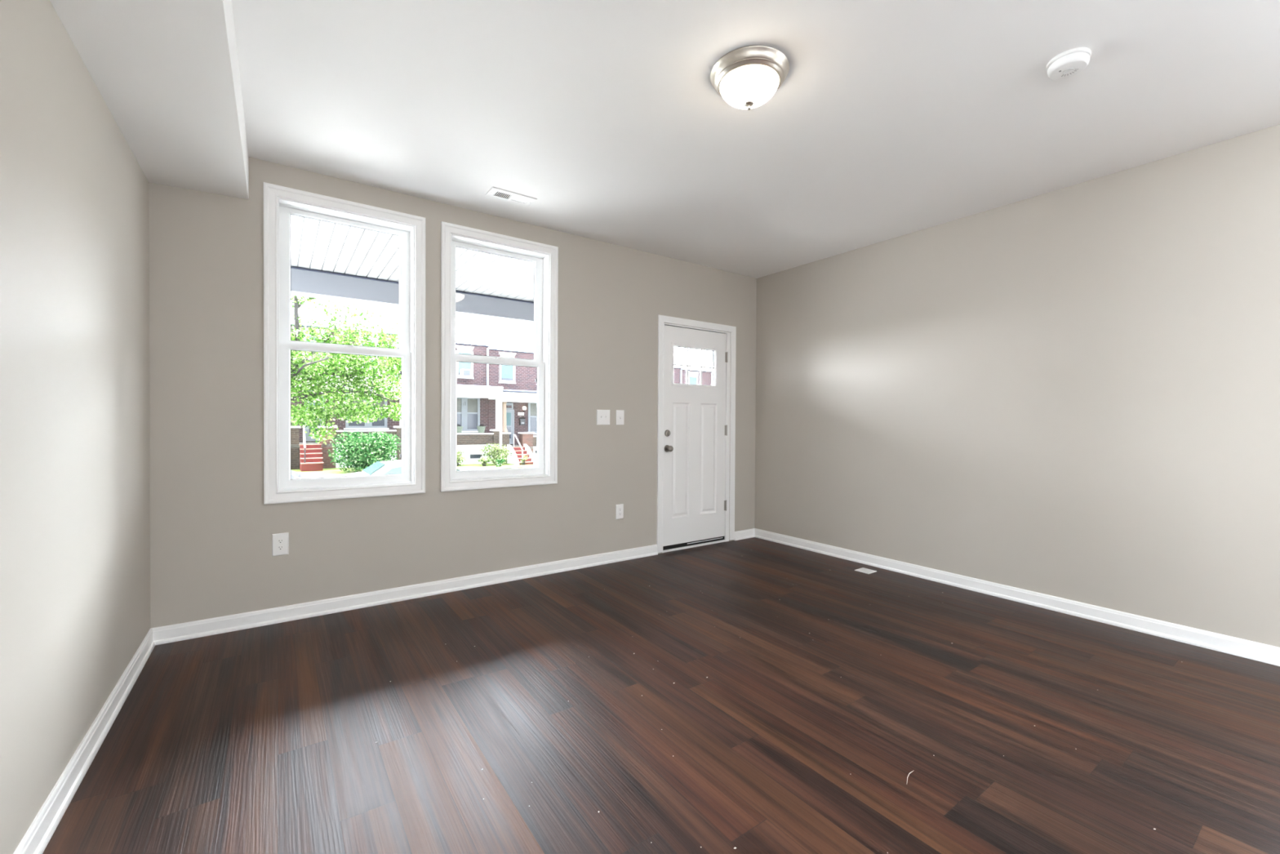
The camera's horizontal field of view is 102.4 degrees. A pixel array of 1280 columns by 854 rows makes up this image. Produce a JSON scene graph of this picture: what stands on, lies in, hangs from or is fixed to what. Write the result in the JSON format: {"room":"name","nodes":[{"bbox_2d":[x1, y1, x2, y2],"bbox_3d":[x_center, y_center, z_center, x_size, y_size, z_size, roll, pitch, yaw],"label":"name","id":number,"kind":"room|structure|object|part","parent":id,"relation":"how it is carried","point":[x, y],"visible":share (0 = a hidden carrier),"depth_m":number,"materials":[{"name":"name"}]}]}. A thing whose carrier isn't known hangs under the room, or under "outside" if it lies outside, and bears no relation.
{"room":"empty living room","nodes":[
{"label":"empty living room","id":0,"kind":"room"},
{"bbox_2d":[0,0,150,853],"bbox_3d":[-0.633,-0.155,-0.240,0.200,2.720,7.140,0,1,-35],"label":"wall","id":1,"kind":"structure","parent":0,"point":[75,459],"depth_m":1.63,"materials":[{"name":"beige paint"}]},
{"bbox_2d":[13,628,155,853],"bbox_3d":[-0.550,1.160,-0.163,0.022,0.089,7.140,0,1,-35],"label":"baseboard","id":2,"kind":"structure","parent":1,"relation":"attached to","point":[37,836],"depth_m":1.73,"materials":[{"name":"white paint"}]},
{"bbox_2d":[49,0,248,199],"bbox_3d":[-0.372,-1.384,-0.074,0.422,0.262,7.140,0,1,-35],"label":"soffit","id":3,"kind":"structure","parent":1,"relation":"attached to","point":[166,72],"depth_m":1.92,"materials":[{"name":"paint"}]},
{"bbox_2d":[148,156,756,627],"bbox_3d":[-0.734,-0.200,4.140,5.078,2.720,0.140,0,1,-35],"label":"wall","id":4,"kind":"structure","parent":0,"point":[212,528],"depth_m":3.39,"materials":[{"name":"beige paint"}]},
{"bbox_2d":[271,532,288,555],"bbox_3d":[-2.143,0.700,3.069,0.081,0.132,0.009,0,1,-35],"label":"power outlet","id":5,"kind":"object","parent":4,"relation":"attached to","point":[280,541],"visible":1,"depth_m":3.07,"materials":[{"name":"white plastic"}]},
{"bbox_2d":[276,538,284,543],"bbox_3d":[-2.142,0.680,3.067,0.033,0.025,0.002,0,1,-35],"label":"receptacle","id":6,"kind":"object","parent":5,"relation":"attached to","point":[278,540],"depth_m":3.07,"materials":[{"name":"white plastic"}]},
{"bbox_2d":[276,545,284,550],"bbox_3d":[-2.142,0.719,3.067,0.033,0.025,0.002,0,1,-35],"label":"receptacle","id":7,"kind":"object","parent":5,"relation":"attached to","point":[278,547],"depth_m":3.07,"materials":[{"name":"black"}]},
{"bbox_2d":[263,182,425,504],"bbox_3d":[-1.877,-0.487,3.325,0.892,1.876,0.171,0,1,-35],"label":"window","id":8,"kind":"structure","parent":4,"relation":"in","point":[280,202],"depth_m":3.23,"materials":[{"name":"white paint"}]},
{"bbox_3d":[-1.907,-0.916,3.368,0.741,0.864,0.032,0,1,-35],"label":"sash","id":9,"kind":"part","parent":8,"relation":"part of","materials":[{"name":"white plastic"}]},
{"bbox_3d":[-1.889,-0.069,3.344,0.741,0.884,0.032,0,1,-35],"label":"sash","id":10,"kind":"part","parent":8,"relation":"part of","materials":[{"name":"white plastic"}]},
{"bbox_2d":[150,544,657,644],"bbox_3d":[-1.225,1.117,3.714,3.382,0.089,0.022,0,1,-35],"label":"baseboard","id":11,"kind":"structure","parent":4,"relation":"attached to","point":[211,626],"depth_m":3.35,"materials":[{"name":"white paint"}]},
{"bbox_2d":[440,221,558,491],"bbox_3d":[-1.063,-0.488,3.898,0.888,1.876,0.171,0,1,-35],"label":"window","id":12,"kind":"structure","parent":4,"relation":"in","point":[544,257],"depth_m":3.90,"materials":[{"name":"white paint"}]},
{"bbox_3d":[-1.094,-0.917,3.941,0.737,0.864,0.032,0,1,-35],"label":"sash","id":13,"kind":"part","parent":12,"relation":"part of","materials":[{"name":"white plastic"}]},
{"bbox_3d":[-1.075,-0.070,3.917,0.737,0.884,0.032,0,1,-35],"label":"sash","id":14,"kind":"part","parent":12,"relation":"part of","materials":[{"name":"white plastic"}]},
{"bbox_2d":[596,409,609,424],"bbox_3d":[-0.305,-0.082,4.347,0.130,0.128,0.018,0,1,-35],"label":"light switch","id":15,"kind":"object","parent":4,"relation":"attached to","point":[602,415],"visible":1,"depth_m":4.35,"materials":[{"name":"white plastic"}]},
{"bbox_2d":[615,503,623,519],"bbox_3d":[-0.174,0.733,4.457,0.077,0.128,0.009,0,1,-35],"label":"power outlet","id":16,"kind":"object","parent":4,"relation":"attached to","point":[619,508],"visible":1,"depth_m":4.45,"materials":[{"name":"white plastic"}]},
{"bbox_2d":[616,409,624,424],"bbox_3d":[-0.168,-0.082,4.444,0.081,0.128,0.018,0,1,-35],"label":"light switch","id":17,"kind":"object","parent":4,"relation":"attached to","point":[620,413],"visible":1,"depth_m":4.44,"materials":[{"name":"white plastic"}]},
{"bbox_2d":[656,315,736,552],"bbox_3d":[0.538,0.070,5.002,0.985,2.177,0.201,0,1,-35],"label":"door","id":18,"kind":"structure","parent":4,"relation":"in","point":[696,424],"depth_m":4.96,"materials":[{"name":"white paint"}]},
{"bbox_3d":[0.269,0.200,4.733,0.066,0.066,0.067,0,1,-35],"label":"knob","id":19,"kind":"part","parent":18,"relation":"part of","materials":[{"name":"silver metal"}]},
{"bbox_3d":[0.383,0.311,4.862,0.208,1.081,0.010,0,1,-35],"label":"panel","id":20,"kind":"part","parent":18,"relation":"part of","materials":[{"name":"white paint"}]},
{"bbox_3d":[0.529,-0.584,4.948,0.579,0.405,0.021,0,1,-35],"label":"lite frame","id":21,"kind":"part","parent":18,"relation":"part of","materials":[{"name":"white paint"}]},
{"bbox_3d":[0.673,0.311,5.066,0.218,1.081,0.010,0,1,-35],"label":"panel","id":22,"kind":"part","parent":18,"relation":"part of","materials":[{"name":"white paint"}]},
{"bbox_3d":[0.517,-0.584,4.964,0.535,0.361,0.004,0,1,-35],"label":"glass pane","id":23,"kind":"part","parent":18,"relation":"part of","materials":[{"name":"clear glass"}]},
{"bbox_2d":[733,528,754,540],"bbox_3d":[1.091,1.113,5.345,0.310,0.089,0.022,0,1,-35],"label":"baseboard","id":24,"kind":"structure","parent":4,"relation":"attached to","point":[748,533],"depth_m":5.33,"materials":[{"name":"white paint"}]},
{"bbox_2d":[42,537,1279,853],"bbox_3d":[1.353,1.262,1.178,5.078,0.120,7.420,0,1,-35],"label":"floor","id":25,"kind":"structure","parent":0,"point":[260,740],"depth_m":2.02,"materials":[{"name":"brown wood"}]},
{"bbox_2d":[375,549,1182,853],"bbox_3d":[0.629,1.181,2.735,3.579,0.001,3.009,0,1,-35],"label":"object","id":26,"kind":"structure","parent":25,"relation":"on","point":[735,847],"depth_m":1.91,"materials":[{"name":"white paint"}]},
{"bbox_2d":[854,567,876,573],"bbox_3d":[1.841,1.171,4.199,0.122,0.006,0.124,0,1,-35],"label":"floor vent","id":27,"kind":"object","parent":25,"relation":"in","point":[864,570],"visible":1,"depth_m":4.19,"materials":[{"name":"white plastic"}]},
{"bbox_2d":[231,0,1279,278],"bbox_3d":[1.369,-1.618,1.149,5.078,0.200,7.420,0,1,-35],"label":"ceiling","id":28,"kind":"structure","parent":0,"point":[888,119],"depth_m":2.45,"materials":[{"name":"paint"}]},
{"bbox_2d":[484,186,537,206],"bbox_3d":[-0.869,-1.550,3.475,0.310,0.008,0.153,0,1,-35],"label":"ceiling vent","id":29,"kind":"object","parent":28,"relation":"in","point":[494,192],"visible":1,"depth_m":3.47,"materials":[{"name":"white plastic"}]},
{"bbox_2d":[710,44,789,110],"bbox_3d":[0.473,-1.454,2.233,0.336,0.159,0.336,0,1,-35],"label":"ceiling light","id":30,"kind":"object","parent":28,"relation":"attached to","point":[746,77],"visible":1,"depth_m":2.15,"materials":[{"name":"white glass"}]},
{"bbox_2d":[1046,47,1091,79],"bbox_3d":[1.779,-1.501,2.139,0.144,0.048,0.144,0,1,-35],"label":"smoke detector","id":31,"kind":"object","parent":28,"relation":"attached to","point":[1068,64],"visible":1,"depth_m":2.11,"materials":[{"name":"white plastic"}]},
{"bbox_2d":[754,124,1279,647],"bbox_3d":[3.356,-0.161,2.568,0.200,2.720,7.140,0,1,-35],"label":"wall","id":32,"kind":"structure","parent":0,"point":[1073,392],"depth_m":3.30,"materials":[{"name":"beige paint"}]},
{"bbox_2d":[754,528,1279,666],"bbox_3d":[3.257,1.154,2.518,0.022,0.089,7.140,0,1,-35],"label":"baseboard","id":33,"kind":"structure","parent":32,"relation":"attached to","point":[1255,651],"depth_m":3.30,"materials":[{"name":"white paint"}]},
{"label":"outside","id":34,"kind":"structure","parent":0,"visible":0},
{"bbox_3d":[0.554,2.127,23.536,56.000,1.084,1.200,0,1,-35],"label":"grass verge","id":35,"kind":"object","parent":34,"visible":0},
{"bbox_2d":[290,294,401,444],"bbox_3d":[-10.635,-1.876,15.819,7.088,7.465,3.832,0,1,-35],"label":"street tree","id":36,"kind":"object","parent":35,"relation":"on","point":[350,362],"visible":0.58,"depth_m":16.14,"materials":[{"name":"green plant"}]},
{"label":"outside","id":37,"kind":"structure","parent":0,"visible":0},
{"bbox_2d":[291,462,536,475],"bbox_3d":[-5.376,1.979,31.957,56.000,1.084,13.600,0,1,-35],"label":"lawn","id":38,"kind":"structure","parent":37,"point":[471,466],"depth_m":22.56,"materials":[{"name":"green plant"}]},
{"bbox_2d":[290,324,401,471],"bbox_3d":[-14.541,-1.289,25.045,4.420,6.400,10.275,0,1,-35],"label":"house","id":39,"kind":"structure","parent":38,"relation":"on","point":[317,459],"depth_m":22.52,"materials":[{"name":"brown brick"}]},
{"bbox_2d":[302,426,306,462],"bbox_3d":[-13.349,0.659,20.472,0.056,1.465,1.278,0,1,-35],"label":"handrail","id":40,"kind":"object","parent":39,"relation":"on","point":[304,433],"visible":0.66,"depth_m":20.13,"materials":[{"name":"white metal"}]},
{"bbox_3d":[-13.350,0.377,20.472,0.056,0.900,1.271,0,1,-35],"label":"rail","id":41,"kind":"part","parent":40,"relation":"part of","materials":[{"name":"white metal"}]},
{"bbox_3d":[-12.998,1.105,19.974,0.044,0.587,0.044,0,1,-13],"label":"rail post","id":42,"kind":"part","parent":40,"relation":"part of","materials":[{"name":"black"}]},
{"bbox_3d":[-14.426,-0.316,22.825,0.770,1.880,0.060,0,1,-35],"label":"entry door","id":43,"kind":"part","parent":39,"relation":"part of","materials":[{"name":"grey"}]},
{"bbox_3d":[-14.428,-0.001,22.828,0.410,0.630,0.030,0,1,-35],"label":"storm glass","id":44,"kind":"part","parent":39,"relation":"part of","materials":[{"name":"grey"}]},
{"bbox_3d":[-14.435,-0.316,22.837,0.590,1.700,0.020,0,1,-35],"label":"door","id":45,"kind":"part","parent":39,"relation":"part of","materials":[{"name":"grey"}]},
{"bbox_3d":[-13.093,-0.448,23.788,0.660,0.800,0.013,0,1,-35],"label":"glass pane","id":46,"kind":"part","parent":39,"relation":"part of","materials":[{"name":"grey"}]},
{"bbox_2d":[348,392,364,404],"bbox_3d":[-13.088,-1.278,23.780,0.660,0.700,0.013,0,1,-35],"label":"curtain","id":47,"kind":"object","parent":39,"relation":"hanging from","point":[351,393],"depth_m":23.80,"materials":[{"name":"green plant"}]},
{"bbox_3d":[-12.733,0.082,23.998,1.870,0.060,0.100,0,1,-35],"label":"sill","id":48,"kind":"part","parent":39,"relation":"part of","materials":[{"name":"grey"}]},
{"bbox_3d":[-12.361,-0.449,24.303,0.530,0.800,0.013,0,1,-35],"label":"glass pane","id":49,"kind":"part","parent":39,"relation":"part of","materials":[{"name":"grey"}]},
{"bbox_2d":[372,393,384,407],"bbox_3d":[-12.356,-1.279,24.295,0.530,0.700,0.013,0,1,-35],"label":"curtain","id":50,"kind":"object","parent":39,"relation":"hanging from","point":[382,402],"depth_m":24.36,"materials":[{"name":"green plant"}]},
{"bbox_2d":[327,430,400,471],"bbox_3d":[-10.873,0.959,20.480,2.615,1.679,1.892,0,1,-24],"label":"round shrub","id":51,"kind":"object","parent":38,"relation":"on","point":[368,451],"visible":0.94,"depth_m":20.07,"materials":[{"name":"green plant"}]},
{"bbox_2d":[397,337,503,464],"bbox_3d":[-10.928,-1.124,27.591,4.420,6.400,10.275,0,1,-35],"label":"house","id":52,"kind":"structure","parent":38,"relation":"on","point":[475,390],"depth_m":26.44,"materials":[{"name":"brown brick"}]},
{"bbox_3d":[-9.480,-0.283,26.334,0.660,0.800,0.013,0,1,-35],"label":"glass pane","id":53,"kind":"part","parent":52,"relation":"part of","materials":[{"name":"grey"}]},
{"bbox_2d":[457,398,461,412],"bbox_3d":[-9.475,-1.113,26.326,0.660,0.700,0.013,0,1,-35],"label":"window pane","id":54,"kind":"object","parent":52,"relation":"hanging from","point":[459,400],"depth_m":26.45,"materials":[{"name":"grey glass"}]},
{"bbox_2d":[457,423,462,433],"bbox_3d":[-8.706,0.073,24.681,0.430,0.459,0.430,0,1,-35],"label":"flower pot","id":55,"kind":"object","parent":52,"relation":"on","point":[460,428],"visible":0.73,"depth_m":24.56,"materials":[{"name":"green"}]},
{"bbox_2d":[457,352,471,373],"bbox_3d":[-9.054,-3.304,26.592,0.660,1.040,0.014,0,1,-35],"label":"blind","id":56,"kind":"object","parent":52,"relation":"hanging from","point":[460,365],"depth_m":26.57,"materials":[{"name":"teal"}]},
{"bbox_2d":[459,368,471,377],"bbox_3d":[-8.952,-2.761,26.413,0.460,0.380,0.390,0,1,-35],"label":"air conditioner","id":57,"kind":"object","parent":52,"relation":"attached to","point":[463,372],"visible":1,"depth_m":26.27,"materials":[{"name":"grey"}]},
{"bbox_2d":[463,369,470,375],"bbox_3d":[-8.823,-2.764,26.274,0.330,0.290,0.015,0,1,-35],"label":"grille","id":58,"kind":"object","parent":57,"relation":"attached to","point":[466,372],"depth_m":26.26,"materials":[{"name":"white"}]},
{"bbox_3d":[-9.120,0.247,26.545,1.870,0.060,0.100,0,1,-35],"label":"sill","id":59,"kind":"part","parent":52,"relation":"part of","materials":[{"name":"grey"}]},
{"bbox_3d":[-8.748,-0.284,26.850,0.530,0.800,0.013,0,1,-35],"label":"glass pane","id":60,"kind":"part","parent":52,"relation":"part of","materials":[{"name":"grey glass"}]},
{"bbox_2d":[467,398,477,412],"bbox_3d":[-8.743,-1.114,26.841,0.530,0.700,0.013,0,1,-35],"label":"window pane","id":61,"kind":"object","parent":52,"relation":"hanging from","point":[472,402],"depth_m":26.84,"materials":[{"name":"grey glass"}]},
{"bbox_2d":[468,453,483,459],"bbox_3d":[-7.970,1.429,25.028,0.700,0.300,0.050,0,1,-35],"label":"basement window","id":62,"kind":"structure","parent":52,"relation":"attached to","point":[471,455],"depth_m":24.99,"materials":[{"name":"grey glass"}]},
{"bbox_3d":[-7.976,1.428,25.036,0.600,0.200,0.028,0,1,-35],"label":"glass pane","id":63,"kind":"part","parent":62,"relation":"part of","materials":[{"name":"black glass"}]},
{"bbox_2d":[476,423,485,433],"bbox_3d":[-7.807,0.073,25.314,0.430,0.456,0.430,0,1,-35],"label":"flower pot","id":64,"kind":"object","parent":52,"relation":"on","point":[481,429],"visible":1,"depth_m":25.18,"materials":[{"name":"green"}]},
{"bbox_3d":[-7.140,-0.659,25.773,0.140,1.570,0.140,0,1,-35],"label":"porch post","id":65,"kind":"part","parent":52,"relation":"part of","materials":[{"name":"grey"}]},
{"bbox_2d":[456,448,466,466],"bbox_3d":[-8.437,1.383,23.682,0.939,0.931,0.680,0,1,-35],"label":"shrub","id":66,"kind":"object","parent":38,"relation":"on","point":[459,460],"visible":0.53,"depth_m":23.64,"materials":[{"name":"green plant"}]},
{"bbox_2d":[477,455,492,466],"bbox_3d":[-7.171,1.580,23.913,0.719,0.540,0.601,0,1,-35],"label":"plant","id":67,"kind":"object","parent":38,"relation":"on","point":[484,460],"visible":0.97,"depth_m":23.89,"materials":[{"name":"green plant"}]},
{"bbox_2d":[478,443,513,465],"bbox_3d":[-6.926,1.303,24.690,1.714,1.108,1.042,0,1,-35],"label":"shrub","id":68,"kind":"object","parent":38,"relation":"on","point":[498,452],"visible":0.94,"depth_m":24.51,"materials":[{"name":"green plant"}]},
{"bbox_2d":[495,457,505,466],"bbox_3d":[-6.497,1.645,23.910,0.476,0.426,0.445,0,1,-35],"label":"plant","id":69,"kind":"object","parent":38,"relation":"on","point":[498,463],"visible":1,"depth_m":23.86,"materials":[{"name":"green plant"}]},
{"bbox_2d":[488,348,536,464],"bbox_3d":[-7.308,-0.980,30.127,4.420,6.400,10.300,0,1,-35],"label":"house","id":70,"kind":"structure","parent":38,"relation":"on","point":[518,383],"depth_m":27.76,"materials":[{"name":"brown brick"}]},
{"bbox_3d":[-7.201,-2.576,27.904,0.680,0.120,0.019,0,1,-35],"label":"glass pane","id":71,"kind":"part","parent":70,"relation":"part of","materials":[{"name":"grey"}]},
{"bbox_2d":[501,364,513,378],"bbox_3d":[-7.199,-3.156,27.901,0.680,1.040,0.014,0,1,-35],"label":"blind","id":72,"kind":"object","parent":70,"relation":"hanging from","point":[507,371],"depth_m":27.90,"materials":[{"name":"teal"}]},
{"bbox_3d":[-7.198,-0.426,27.913,0.410,0.700,0.030,0,1,-35],"label":"storm glass","id":73,"kind":"part","parent":70,"relation":"part of","materials":[{"name":"teal"}]},
{"bbox_3d":[-7.202,0.308,27.921,0.410,0.630,0.030,0,1,-35],"label":"storm glass","id":74,"kind":"part","parent":70,"relation":"part of","materials":[{"name":"grey"}]},
{"bbox_3d":[-7.209,-0.007,27.930,0.590,1.700,0.020,0,1,-35],"label":"door","id":75,"kind":"part","parent":70,"relation":"part of","materials":[{"name":"grey"}]},
{"bbox_3d":[-7.200,-0.006,27.917,0.770,1.880,0.060,0,1,-35],"label":"entry door","id":76,"kind":"part","parent":70,"relation":"part of","materials":[{"name":"grey"}]},
{"bbox_2d":[513,434,523,461],"bbox_3d":[-6.091,1.032,25.710,0.056,1.335,1.178,0,1,-35],"label":"handrail","id":77,"kind":"object","parent":70,"relation":"on","point":[513,434],"visible":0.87,"depth_m":25.53,"materials":[{"name":"white metal"}]},
{"bbox_3d":[-6.091,0.749,25.710,0.056,0.770,1.169,0,1,-35],"label":"rail","id":78,"kind":"part","parent":77,"relation":"part of","materials":[{"name":"white metal"}]},
{"bbox_2d":[517,412,524,415],"bbox_3d":[-6.563,-0.718,28.374,0.340,0.160,0.030,0,1,-35],"label":"plate","id":79,"kind":"object","parent":70,"relation":"attached to","point":[518,413],"visible":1,"depth_m":28.36,"materials":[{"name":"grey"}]},
{"bbox_2d":[519,417,525,425],"bbox_3d":[-6.481,-0.317,28.346,0.320,0.440,0.180,0,1,-35],"label":"mailbox","id":80,"kind":"object","parent":70,"relation":"attached to","point":[522,420],"visible":1,"depth_m":28.29,"materials":[{"name":"black metal"}]},
{"bbox_3d":[-5.867,-0.139,28.881,0.660,0.800,0.013,0,1,-35],"label":"glass pane","id":81,"kind":"part","parent":70,"relation":"part of","materials":[{"name":"grey glass"}]},
{"bbox_2d":[530,403,536,415],"bbox_3d":[-5.862,-0.969,28.872,0.660,0.700,0.013,0,1,-35],"label":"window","id":82,"kind":"structure","parent":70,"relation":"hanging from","point":[533,406],"depth_m":28.80,"materials":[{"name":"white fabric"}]},
{"bbox_2d":[520,454,527,465],"bbox_3d":[-5.627,1.595,24.944,0.364,0.550,0.374,0,1,-8],"label":"plant","id":83,"kind":"object","parent":38,"relation":"on","point":[524,458],"visible":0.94,"depth_m":24.89,"materials":[{"name":"green plant"}]},
{"bbox_2d":[673,367,682,383],"bbox_3d":[-0.081,-0.830,35.218,4.420,6.400,10.300,0,1,-35],"label":"house","id":84,"kind":"structure","parent":38,"relation":"on","point":[677,371],"depth_m":34.78,"materials":[{"name":"grey"}]},
{"bbox_2d":[681,368,712,385],"bbox_3d":[3.526,-0.756,37.773,4.420,6.400,10.275,0,1,-35],"label":"house","id":85,"kind":"structure","parent":38,"relation":"on","point":[694,375],"depth_m":35.72,"materials":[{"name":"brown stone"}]},
{"bbox_2d":[688,376,696,384],"bbox_3d":[3.642,-2.933,35.537,0.680,1.040,0.014,0,1,-35],"label":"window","id":86,"kind":"structure","parent":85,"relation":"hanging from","point":[692,380],"depth_m":35.52,"materials":[{"name":"white"}]},
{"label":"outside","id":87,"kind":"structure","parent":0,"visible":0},
{"bbox_2d":[301,468,488,478],"bbox_3d":[-0.626,2.094,25.212,56.000,1.084,2.900,0,1,-35],"label":"sidewalk","id":88,"kind":"structure","parent":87,"point":[317,475],"depth_m":18.67,"materials":[{"name":"concrete"}]},
{"bbox_3d":[0.619,1.317,6.680,10.500,0.150,2.420,0,1,-35],"label":"porch deck","id":89,"kind":"object","parent":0,"visible":0},
{"bbox_3d":[-3.931,-0.037,4.680,0.180,2.548,0.180,0,1,-35],"label":"porch post","id":90,"kind":"object","parent":89,"relation":"on","visible":0},
{"bbox_2d":[290,268,533,324],"bbox_3d":[0.053,-1.433,7.478,10.500,0.230,0.200,0,1,-35],"label":"beam","id":91,"kind":"structure","parent":90,"relation":"on","point":[306,283],"depth_m":5.39,"materials":[{"name":"grey paint"}]},
{"bbox_2d":[290,214,533,302],"bbox_3d":[0.664,-1.601,6.609,10.500,0.120,2.320,0,1,-35],"label":"ceiling","id":92,"kind":"structure","parent":91,"relation":"on","point":[315,244],"depth_m":4.76,"materials":[{"name":"grey plastic"}]},
{"bbox_2d":[290,266,533,303],"bbox_3d":[0.118,-1.538,7.385,10.500,0.012,0.024,0,1,-35],"label":"trim","id":93,"kind":"structure","parent":91,"relation":"attached to","point":[291,267],"depth_m":5.37,"materials":[{"name":"grey wood"}]},
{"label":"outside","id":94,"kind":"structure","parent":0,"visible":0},
{"bbox_3d":[2.740,2.411,20.432,56.000,1.184,6.400,0,1,-35],"label":"street","id":95,"kind":"object","parent":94,"visible":0},
{"bbox_2d":[290,469,302,478],"bbox_3d":[-11.054,1.347,12.906,4.280,1.295,1.780,0,1,-35],"label":"parked car","id":96,"kind":"object","parent":95,"relation":"on","point":[294,474],"visible":0.04,"depth_m":13.61,"materials":[{"name":"white paint"}]},
{"bbox_2d":[339,459,472,475],"bbox_3d":[-5.041,1.450,12.860,4.280,1.295,1.780,0,1,-35],"label":"parked car","id":97,"kind":"object","parent":95,"relation":"on","point":[388,467],"visible":0.02,"depth_m":11.76,"materials":[{"name":"silver metal"}]}
]}

